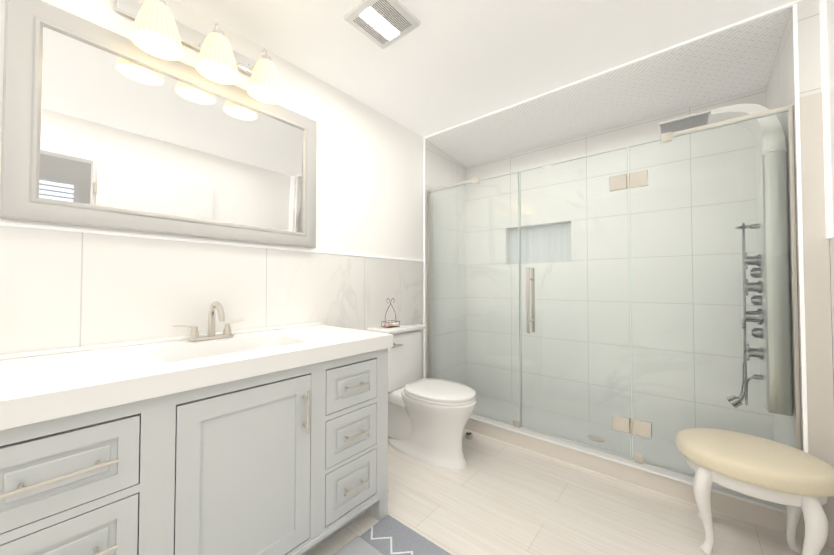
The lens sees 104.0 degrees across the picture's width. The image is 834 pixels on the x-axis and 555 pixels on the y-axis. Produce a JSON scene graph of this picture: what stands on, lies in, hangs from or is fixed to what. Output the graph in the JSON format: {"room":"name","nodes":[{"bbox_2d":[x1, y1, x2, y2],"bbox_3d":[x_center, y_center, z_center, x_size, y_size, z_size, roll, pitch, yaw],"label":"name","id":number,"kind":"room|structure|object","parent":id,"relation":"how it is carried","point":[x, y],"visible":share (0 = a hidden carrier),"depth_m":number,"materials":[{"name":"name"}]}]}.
{"room":"bathroom","nodes":[
{"label":"bathroom","id":0,"kind":"room"},
{"bbox_2d":[0,333,392,420],"bbox_3d":[-0.532,0.297,1.086,0.001,0.060,1.310,-1,-2,40],"label":"countertop","id":1,"kind":"structure","parent":0,"relation":"attached to","point":[12,408],"depth_m":0.89,"materials":[{"name":"white stone"}]},
{"bbox_2d":[0,0,465,384],"bbox_3d":[-0.730,-0.095,1.926,0.120,2.500,4.150,-1,-2,40],"label":"wall","id":2,"kind":"structure","parent":0,"point":[59,289],"depth_m":1.84,"materials":[{"name":"paint"}]},
{"bbox_2d":[0,0,316,247],"bbox_3d":[-0.979,-0.564,1.506,0.038,0.760,1.158,-1,-2,40],"label":"mirror","id":3,"kind":"object","parent":2,"relation":"attached to","point":[102,127],"visible":0.94,"depth_m":1.32,"materials":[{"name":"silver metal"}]},
{"bbox_2d":[0,325,319,372],"bbox_3d":[-1.009,0.305,1.480,0.001,0.060,1.310,-1,-2,40],"label":"backsplash","id":4,"kind":"structure","parent":2,"relation":"attached to","point":[74,356],"depth_m":1.24,"materials":[{"name":"white stone"}]},
{"bbox_2d":[116,0,284,103],"bbox_3d":[-0.898,-1.010,1.448,0.248,0.241,0.620,-1,-2,40],"label":"sconce","id":5,"kind":"object","parent":2,"relation":"attached to","point":[158,31],"visible":1,"depth_m":1.38,"materials":[{"name":"white glass"}]},
{"bbox_2d":[320,325,383,336],"bbox_3d":[-0.353,0.312,1.787,0.618,0.060,0.001,-1,-2,40],"label":"backsplash","id":6,"kind":"structure","parent":2,"relation":"attached to","point":[343,332],"depth_m":1.65,"materials":[{"name":"white stone"}]},
{"bbox_2d":[0,0,833,452],"bbox_3d":[-0.084,-0.110,0.887,2.200,2.275,3.132,-1,-2,40],"label":"trim","id":7,"kind":"structure","parent":2,"relation":"attached to","point":[826,140],"depth_m":1.44,"materials":[{"name":"white"}]},
{"bbox_2d":[179,0,800,136],"bbox_3d":[-0.085,-1.307,0.911,2.200,0.120,3.130,-1,-2,40],"label":"ceiling","id":8,"kind":"structure","parent":0,"point":[445,64],"depth_m":1.71,"materials":[{"name":"white paint"}]},
{"bbox_2d":[344,0,420,48],"bbox_3d":[-0.163,-1.221,1.552,0.260,0.023,0.260,-1,-2,40],"label":"fan","id":9,"kind":"object","parent":8,"relation":"attached to","point":[383,24],"visible":1,"depth_m":1.54,"materials":[{"name":"white plastic"}]},
{"bbox_2d":[306,394,833,554],"bbox_3d":[0.164,1.172,1.159,2.440,0.134,4.150,-1,-2,40],"label":"floor","id":10,"kind":"structure","parent":0,"point":[494,496],"depth_m":1.62,"materials":[{"name":"beige tile"}]},
{"bbox_2d":[0,333,392,554],"bbox_3d":[-0.765,0.736,1.269,0.632,0.810,1.280,-1,-2,40],"label":"bathroom vanity","id":11,"kind":"object","parent":10,"relation":"on","point":[260,441],"depth_m":1.00,"materials":[{"name":"white paint"}]},
{"bbox_2d":[333,515,450,554],"bbox_3d":[-0.164,1.125,0.994,0.693,0.020,0.915,-1,-2,40],"label":"bath rug","id":12,"kind":"object","parent":10,"relation":"on","point":[388,535],"visible":0.98,"depth_m":1.39,"materials":[{"name":"grey fabric"}]},
{"bbox_2d":[367,323,476,468],"bbox_3d":[0.060,0.756,2.189,0.731,0.810,0.416,-1,-2,40],"label":"toilet","id":13,"kind":"object","parent":10,"relation":"on","point":[428,419],"visible":0.94,"depth_m":2.10,"materials":[{"name":"white ceramic"}]},
{"bbox_2d":[381,298,399,327],"bbox_3d":[-0.188,0.248,2.314,0.079,0.204,0.111,-1,-2,40],"label":"basket","id":14,"kind":"object","parent":13,"relation":"on","point":[389,325],"visible":1,"depth_m":2.31,"materials":[{"name":"grey metal"}]},
{"bbox_2d":[465,432,472,439],"bbox_3d":[0.376,1.144,2.364,0.040,0.040,0.045,-1,-2,40],"label":"door stop","id":15,"kind":"object","parent":10,"relation":"on","point":[469,435],"visible":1,"depth_m":2.35,"materials":[{"name":"silver metal"}]},
{"bbox_2d":[464,411,804,538],"bbox_3d":[0.912,1.107,2.132,2.115,0.105,0.116,-1,-2,40],"label":"shower curb","id":16,"kind":"structure","parent":10,"relation":"on","point":[764,513],"depth_m":1.83,"materials":[{"name":"beige tile"}]},
{"bbox_2d":[428,105,800,487],"bbox_3d":[0.912,0.135,2.152,2.111,1.838,0.108,-1,-2,40],"label":"glass shower enclosure","id":17,"kind":"object","parent":16,"relation":"on","point":[622,423],"visible":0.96,"depth_m":1.88,"materials":[{"name":"clear glass"}]},
{"bbox_2d":[676,428,833,554],"bbox_3d":[1.398,0.930,1.369,0.480,0.444,0.400,-1,-2,40],"label":"vanity stool","id":18,"kind":"object","parent":10,"relation":"on","point":[796,481],"visible":0.98,"depth_m":1.28,"materials":[{"name":"beige leather"}]},
{"bbox_2d":[427,6,791,166],"bbox_3d":[1.167,-1.234,2.489,2.115,0.199,0.900,-1,-2,40],"label":"ceiling","id":19,"kind":"structure","parent":0,"point":[739,59],"depth_m":2.12,"materials":[{"name":"paint"}]},
{"bbox_2d":[466,87,772,441],"bbox_3d":[1.384,-0.078,2.727,2.115,2.500,0.220,-1,-2,40],"label":"wall","id":20,"kind":"structure","parent":0,"point":[636,132],"depth_m":2.45,"materials":[{"name":"tile"}]},
{"bbox_2d":[765,0,821,450],"bbox_3d":[2.061,-0.099,1.725,0.205,2.500,0.900,-1,-2,40],"label":"wall","id":21,"kind":"structure","parent":0,"point":[780,88],"depth_m":1.49,"materials":[{"name":"paint"}]},
{"bbox_2d":[658,103,792,415],"bbox_3d":[1.669,-0.109,1.810,0.500,1.609,0.230,-1,-2,40],"label":"shower panel","id":22,"kind":"object","parent":21,"relation":"attached to","point":[702,118],"visible":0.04,"depth_m":1.62,"materials":[{"name":"silver metal"}]},
{"bbox_2d":[799,92,833,549],"bbox_3d":[1.730,0.171,1.406,0.073,1.945,0.005,-1,-2,40],"label":"jamb","id":23,"kind":"object","parent":21,"relation":"attached to","point":[818,340],"visible":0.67,"depth_m":1.41,"materials":[{"name":"white"}]},
{"bbox_2d":[827,0,833,395],"bbox_3d":[0.764,-0.134,0.106,0.138,2.500,3.250,-1,-2,40],"label":"wall","id":24,"kind":"structure","parent":0,"point":[830,19],"depth_m":1.35,"materials":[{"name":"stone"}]}
]}

